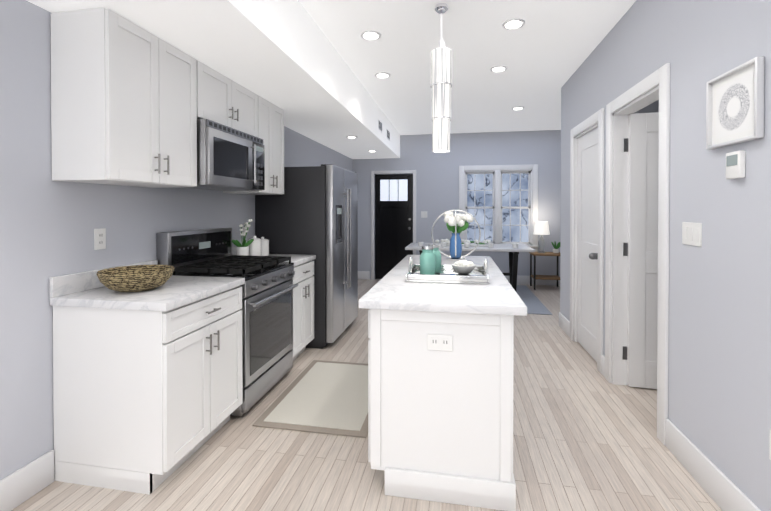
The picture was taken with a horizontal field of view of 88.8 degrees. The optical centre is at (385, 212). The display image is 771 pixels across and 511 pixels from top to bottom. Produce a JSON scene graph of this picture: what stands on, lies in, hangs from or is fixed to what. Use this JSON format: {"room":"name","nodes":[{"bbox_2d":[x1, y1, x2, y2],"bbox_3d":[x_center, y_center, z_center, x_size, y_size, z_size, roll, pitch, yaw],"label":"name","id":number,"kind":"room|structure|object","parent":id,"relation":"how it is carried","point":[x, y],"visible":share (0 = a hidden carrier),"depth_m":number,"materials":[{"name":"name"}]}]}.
{"room":"kitchen","nodes":[
{"label":"kitchen","id":0,"kind":"room"},
{"bbox_2d":[0,0,352,479],"bbox_3d":[-1.586,-0.053,2.727,0.120,2.770,10.320,0,1,10],"label":"wall","id":1,"kind":"structure","parent":0,"point":[48,225],"depth_m":1.91,"materials":[{"name":"grey paint"}]},
{"bbox_2d":[0,450,53,510],"bbox_3d":[-2.043,1.278,-0.193,0.016,0.160,4.385,0,1,10],"label":"baseboard","id":2,"kind":"structure","parent":1,"relation":"attached to","point":[18,487],"depth_m":1.83,"materials":[{"name":"white wood"}]},
{"bbox_2d":[94,228,105,249],"bbox_3d":[-1.611,0.146,2.225,0.010,0.118,0.072,0,1,10],"label":"outlet","id":3,"kind":"object","parent":1,"relation":"attached to","point":[99,238],"visible":1,"depth_m":2.22,"materials":[{"name":"white plastic"}]},
{"bbox_2d":[51,8,198,187],"bbox_3d":[-1.438,-0.578,2.250,0.331,0.828,0.662,0,1,10],"label":"upper cabinet","id":4,"kind":"object","parent":1,"relation":"attached to","point":[131,103],"depth_m":1.97,"materials":[{"name":"white wood"}]},
{"bbox_2d":[49,246,236,297],"bbox_3d":[-1.477,0.360,2.927,0.020,0.100,1.993,0,1,10],"label":"backsplash","id":5,"kind":"structure","parent":1,"relation":"attached to","point":[87,280],"depth_m":2.07,"materials":[{"name":"white stone"}]},
{"bbox_2d":[199,61,258,137],"bbox_3d":[-1.309,-0.812,2.968,0.331,0.373,0.792,0,1,10],"label":"upper cabinet","id":6,"kind":"object","parent":1,"relation":"attached to","point":[222,100],"depth_m":2.88,"materials":[{"name":"white wood"}]},
{"bbox_2d":[179,118,264,190],"bbox_3d":[-1.253,-0.402,2.962,0.445,0.433,0.766,0,1,10],"label":"microwave","id":7,"kind":"object","parent":6,"relation":"attached to","point":[230,159],"visible":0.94,"depth_m":2.79,"materials":[{"name":"silver metal"}]},
{"bbox_2d":[223,96,283,194],"bbox_3d":[-1.193,-0.590,3.616,0.331,0.828,0.514,0,1,10],"label":"upper cabinet","id":8,"kind":"object","parent":1,"relation":"attached to","point":[271,117],"depth_m":3.59,"materials":[{"name":"white wood"}]},
{"bbox_2d":[26,0,399,158],"bbox_3d":[-1.080,-1.219,2.565,0.930,0.435,10.200,0,1,10],"label":"ceiling","id":9,"kind":"structure","parent":0,"point":[284,55],"depth_m":2.72,"materials":[{"name":"white paint"}]},
{"bbox_2d":[378,119,381,132],"bbox_3d":[-0.071,-1.218,5.534,0.008,0.140,0.280,0,1,10],"label":"ceiling vent","id":10,"kind":"object","parent":9,"relation":"in","point":[380,129],"depth_m":5.49,"materials":[{"name":"white metal"}]},
{"bbox_2d":[386,129,389,140],"bbox_3d":[0.043,-1.224,6.174,0.008,0.140,0.280,0,1,10],"label":"ceiling vent","id":11,"kind":"object","parent":9,"relation":"in","point":[387,132],"depth_m":6.10,"materials":[{"name":"white"}]},
{"bbox_2d":[11,279,721,510],"bbox_3d":[0.852,1.365,2.318,5.130,0.060,10.350,0,1,10],"label":"floor","id":12,"kind":"structure","parent":0,"point":[585,438],"depth_m":2.13,"materials":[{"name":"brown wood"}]},
{"bbox_2d":[53,286,242,494],"bbox_3d":[-1.287,0.896,2.246,0.636,0.880,0.680,0,1,10],"label":"base cabinet","id":13,"kind":"object","parent":12,"relation":"on","point":[147,391],"depth_m":1.93,"materials":[{"name":"white wood"}]},
{"bbox_2d":[50,275,244,313],"bbox_3d":[-1.280,0.436,2.234,0.651,0.040,0.698,0,1,10],"label":"countertop","id":14,"kind":"structure","parent":13,"relation":"on","point":[178,291],"depth_m":2.00,"materials":[{"name":"white stone"}]},
{"bbox_2d":[96,265,174,291],"bbox_3d":[-1.355,0.361,2.151,0.360,0.110,0.360,0,1,10],"label":"basket bowl","id":15,"kind":"object","parent":14,"relation":"on","point":[136,278],"visible":1,"depth_m":2.06,"materials":[{"name":"brown wicker"}]},
{"bbox_2d":[156,228,297,415],"bbox_3d":[-1.124,0.730,2.959,0.703,1.200,0.761,0,1,10],"label":"range","id":16,"kind":"object","parent":12,"relation":"on","point":[268,286],"visible":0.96,"depth_m":2.81,"materials":[{"name":"silver metal"}]},
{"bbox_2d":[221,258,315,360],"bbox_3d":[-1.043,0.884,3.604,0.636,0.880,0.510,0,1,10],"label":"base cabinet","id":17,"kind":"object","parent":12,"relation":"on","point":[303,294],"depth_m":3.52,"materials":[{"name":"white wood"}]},
{"bbox_2d":[268,254,315,265],"bbox_3d":[-1.036,0.424,3.598,0.651,0.040,0.516,0,1,10],"label":"countertop","id":18,"kind":"structure","parent":17,"relation":"on","point":[296,259],"depth_m":3.63,"materials":[{"name":"white stone"}]},
{"bbox_2d":[232,219,253,255],"bbox_3d":[-1.224,0.227,3.445,0.192,0.356,0.182,0,1,10],"label":"potted plant","id":19,"kind":"object","parent":18,"relation":"on","point":[243,249],"visible":0.98,"depth_m":3.41,"materials":[{"name":"white ceramic"}]},
{"bbox_2d":[248,236,261,255],"bbox_3d":[-1.190,0.304,3.584,0.118,0.198,0.118,0,1,10],"label":"canister","id":20,"kind":"object","parent":18,"relation":"on","point":[255,247],"visible":0.85,"depth_m":3.54,"materials":[{"name":"white ceramic"}]},
{"bbox_2d":[261,237,268,255],"bbox_3d":[-1.163,0.313,3.732,0.118,0.178,0.118,0,1,10],"label":"canister","id":21,"kind":"object","parent":18,"relation":"on","point":[264,247],"visible":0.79,"depth_m":3.69,"materials":[{"name":"white ceramic"}]},
{"bbox_2d":[255,164,357,348],"bbox_3d":[-0.788,0.420,4.346,0.873,1.795,0.980,0,1,10],"label":"refrigerator","id":22,"kind":"object","parent":12,"relation":"on","point":[312,210],"visible":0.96,"depth_m":3.87,"materials":[{"name":"grey metal"}]},
{"bbox_2d":[252,360,367,437],"bbox_3d":[-0.379,1.322,2.929,0.730,0.013,1.080,0,1,10],"label":"kitchen rug","id":23,"kind":"object","parent":12,"relation":"on","point":[323,397],"visible":0.73,"depth_m":2.73,"materials":[{"name":"beige fabric"}]},
{"bbox_2d":[368,311,521,510],"bbox_3d":[0.390,0.887,2.727,0.722,0.890,1.836,0,1,10],"label":"kitchen island","id":24,"kind":"object","parent":12,"relation":"on","point":[440,386],"depth_m":1.83,"materials":[{"name":"painted wood"},{"name":"marble"}]},
{"bbox_2d":[358,255,526,315],"bbox_3d":[0.414,0.422,2.721,0.760,0.040,1.895,0,1,10],"label":"island countertop","id":25,"kind":"structure","parent":24,"relation":"on","point":[392,292],"depth_m":1.95,"materials":[{"name":"white stone"}]},
{"bbox_2d":[405,257,489,283],"bbox_3d":[0.393,0.342,2.493,0.480,0.121,0.450,0,1,10],"label":"tray","id":26,"kind":"object","parent":25,"relation":"on","point":[478,274],"visible":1,"depth_m":2.30,"materials":[{"name":"silver metal"}]},
{"bbox_2d":[420,246,435,274],"bbox_3d":[0.261,0.296,2.440,0.100,0.183,0.100,0,1,10],"label":"jar","id":27,"kind":"object","parent":26,"relation":"on","point":[427,261],"visible":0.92,"depth_m":2.40,"materials":[{"name":"teal glass"}]},
{"bbox_2d":[428,244,440,273],"bbox_3d":[0.312,0.295,2.553,0.100,0.183,0.100,0,1,10],"label":"jar","id":28,"kind":"object","parent":26,"relation":"on","point":[436,252],"visible":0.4,"depth_m":2.52,"materials":[{"name":"teal glass"}]},
{"bbox_2d":[451,260,475,273],"bbox_3d":[0.499,0.344,2.519,0.156,0.086,0.156,0,1,10],"label":"bowl","id":29,"kind":"object","parent":26,"relation":"on","point":[463,267],"visible":1,"depth_m":2.49,"materials":[{"name":"white ceramic"}]},
{"bbox_2d":[431,210,480,259],"bbox_3d":[0.602,0.184,3.373,0.298,0.423,0.298,0,1,-35],"label":"vase","id":30,"kind":"object","parent":25,"relation":"on","point":[458,223],"visible":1,"depth_m":3.34,"materials":[{"name":"blue glass"},{"name":"white petal"},{"name":"green leaf"}]},
{"bbox_2d":[516,285,551,314],"bbox_3d":[1.172,1.294,6.222,2.320,0.011,1.950,0,1,10],"label":"dining rug","id":31,"kind":"object","parent":12,"relation":"on","point":[531,301],"visible":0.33,"depth_m":5.76,"materials":[{"name":"fabric"}]},
{"bbox_2d":[405,243,534,290],"bbox_3d":[1.335,0.910,6.418,1.930,0.752,0.900,0,1,10],"label":"dining table","id":32,"kind":"object","parent":31,"relation":"on","point":[513,262],"visible":0.58,"depth_m":6.12,"materials":[{"name":"white"}]},
{"bbox_2d":[435,239,490,246],"bbox_3d":[1.250,0.478,6.419,0.903,0.110,0.209,0,1,10],"label":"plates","id":33,"kind":"object","parent":32,"relation":"on","point":[472,243],"visible":0.65,"depth_m":6.36,"materials":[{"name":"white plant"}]},
{"bbox_2d":[418,242,517,247],"bbox_3d":[1.270,0.498,6.142,1.530,0.075,0.090,0,1,10],"label":"votive","id":34,"kind":"object","parent":32,"relation":"on","point":[467,245],"visible":0.98,"depth_m":6.11,"materials":[{"name":"clear glass"}]},
{"bbox_2d":[529,252,559,289],"bbox_3d":[2.764,0.991,6.772,0.500,0.610,0.400,0,1,10],"label":"side table","id":35,"kind":"object","parent":12,"relation":"on","point":[546,277],"visible":0.73,"depth_m":6.68,"materials":[{"name":"brown wood"}]},
{"bbox_2d":[534,221,549,252],"bbox_3d":[2.686,0.415,6.781,0.260,0.540,0.260,0,1,10],"label":"table lamp","id":36,"kind":"object","parent":35,"relation":"on","point":[541,228],"visible":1,"depth_m":6.72,"materials":[{"name":"white fabric"}]},
{"bbox_2d":[551,242,559,252],"bbox_3d":[2.925,0.581,6.721,0.172,0.211,0.161,0,1,10],"label":"potted plant","id":37,"kind":"object","parent":35,"relation":"on","point":[556,250],"visible":0.92,"depth_m":6.69,"materials":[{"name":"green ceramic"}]},
{"bbox_2d":[353,130,560,279],"bbox_3d":[1.750,-0.094,7.310,5.070,2.770,0.120,0,1,10],"label":"wall","id":38,"kind":"structure","parent":0,"point":[437,185],"depth_m":7.32,"materials":[{"name":"grey paint"}]},
{"bbox_2d":[358,271,369,278],"bbox_3d":[-0.457,1.208,7.648,0.310,0.160,0.016,0,1,10],"label":"baseboard","id":39,"kind":"structure","parent":38,"relation":"attached to","point":[361,274],"depth_m":7.63,"materials":[{"name":"white"}]},
{"bbox_2d":[371,170,415,279],"bbox_3d":[0.155,0.239,7.542,0.870,2.100,0.133,0,1,10],"label":"door frame","id":40,"kind":"structure","parent":38,"relation":"attached to","point":[395,213],"depth_m":7.57,"materials":[{"name":"white"}]},
{"bbox_2d":[421,211,426,217],"bbox_3d":[0.730,0.030,7.429,0.120,0.120,0.009,0,1,10],"label":"switch plate","id":41,"kind":"object","parent":38,"relation":"attached to","point":[423,214],"visible":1,"depth_m":7.43,"materials":[{"name":"white plastic"}]},
{"bbox_2d":[459,164,538,251],"bbox_3d":[2.054,-0.086,7.220,1.430,1.575,0.150,0,1,10],"label":"window","id":42,"kind":"structure","parent":38,"relation":"in","point":[498,171],"depth_m":7.18,"materials":[{"name":"white wood"}]},
{"bbox_2d":[505,275,559,285],"bbox_3d":[2.363,1.212,7.143,3.560,0.160,0.016,0,1,10],"label":"baseboard","id":43,"kind":"structure","parent":38,"relation":"attached to","point":[523,280],"depth_m":7.08,"materials":[{"name":"white wood"}]},
{"bbox_2d":[298,0,635,134],"bbox_3d":[0.852,-1.474,2.292,5.130,0.080,10.350,0,1,10],"label":"ceiling","id":44,"kind":"structure","parent":0,"point":[543,53],"depth_m":3.50,"materials":[{"name":"white paint"}]},
{"bbox_2d":[360,30,380,39],"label":"recessed light","id":45,"kind":"object","parent":44,"relation":"in","point":[369,34],"depth_m":3.17,"materials":[{"name":"white plastic"}]},
{"bbox_2d":[375,72,390,77],"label":"recessed light","id":46,"kind":"object","parent":44,"relation":"in","point":[381,74],"depth_m":4.12,"materials":[{"name":"white"}]},
{"bbox_2d":[430,3,451,152],"bbox_3d":[0.388,-0.933,2.741,0.152,1.010,0.152,0,1,10],"label":"pendant light","id":47,"kind":"object","parent":44,"relation":"hanging from","point":[441,70],"visible":1,"depth_m":2.69,"materials":[{"name":"white glass"}]},
{"bbox_2d":[490,65,506,71],"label":"recessed light","id":48,"kind":"object","parent":44,"relation":"in","point":[501,68],"depth_m":3.94,"materials":[{"name":"white"}]},
{"bbox_2d":[502,18,524,29],"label":"recessed light","id":49,"kind":"object","parent":44,"relation":"in","point":[513,24],"depth_m":2.98,"materials":[{"name":"white"}]},
{"bbox_2d":[512,106,524,109],"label":"recessed light","id":50,"kind":"object","parent":44,"relation":"in","point":[514,108],"depth_m":5.47,"materials":[{"name":"white plastic"}]},
{"bbox_2d":[560,0,770,510],"bbox_3d":[1.424,-0.036,0.821,0.120,2.770,7.630,0,1,10],"label":"wall","id":51,"kind":"structure","parent":0,"point":[719,377],"depth_m":1.89,"materials":[{"name":"grey paint"}]},
{"bbox_2d":[559,312,569,337],"bbox_3d":[1.990,1.237,4.373,0.016,0.160,0.460,0,1,10],"label":"baseboard","id":52,"kind":"structure","parent":51,"relation":"attached to","point":[564,323],"depth_m":4.36,"materials":[{"name":"white wood"}]},
{"bbox_2d":[570,108,601,372],"bbox_3d":[1.922,0.228,3.680,0.150,2.190,0.910,0,1,10],"label":"door frame","id":53,"kind":"structure","parent":51,"relation":"attached to","point":[585,148],"depth_m":3.74,"materials":[{"name":"white wood"}]},
{"bbox_2d":[602,63,669,445],"bbox_3d":[1.749,0.237,2.690,0.140,2.190,0.920,0,1,10],"label":"door frame","id":54,"kind":"structure","parent":51,"relation":"attached to","point":[637,256],"depth_m":2.97,"materials":[{"name":"white wood"}]},
{"bbox_2d":[682,222,701,246],"bbox_3d":[1.575,0.108,2.030,0.009,0.118,0.165,0,1,10],"label":"switch plate","id":55,"kind":"object","parent":51,"relation":"attached to","point":[691,233],"visible":1,"depth_m":2.02,"materials":[{"name":"white plastic"}]},
{"bbox_2d":[665,419,760,510],"bbox_3d":[1.147,1.279,-0.327,0.016,0.160,5.250,0,1,10],"label":"baseboard","id":56,"kind":"structure","parent":51,"relation":"attached to","point":[717,485],"depth_m":1.89,"materials":[{"name":"white wood"}]},
{"bbox_2d":[706,56,764,149],"bbox_3d":[1.508,-0.459,1.712,0.028,0.320,0.320,0,1,10],"label":"picture frame","id":57,"kind":"object","parent":51,"relation":"attached to","point":[734,105],"visible":1,"depth_m":1.69,"materials":[{"name":"white wood"}]},
{"bbox_2d":[716,72,752,138],"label":"print","id":58,"kind":"object","parent":57,"relation":"attached to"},
{"bbox_2d":[726,150,745,178],"bbox_3d":[1.507,-0.207,1.699,0.027,0.115,0.090,0,1,10],"label":"thermostat","id":59,"kind":"object","parent":51,"relation":"attached to","point":[735,164],"visible":1,"depth_m":1.68,"materials":[{"name":"white plastic"}]},
{"bbox_2d":[769,429,770,459],"bbox_3d":[1.476,0.893,1.485,0.010,0.118,0.072,0,1,10],"label":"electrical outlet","id":60,"kind":"object","parent":51,"relation":"attached to","point":[770,445],"visible":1,"depth_m":1.51,"materials":[{"name":"white plastic"}]},
{"label":"outside","id":61,"kind":"structure","parent":0,"visible":0},
{"bbox_2d":[467,173,527,241],"bbox_3d":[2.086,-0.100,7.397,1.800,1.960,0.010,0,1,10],"label":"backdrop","id":62,"kind":"structure","parent":61,"point":[475,182],"depth_m":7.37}
]}

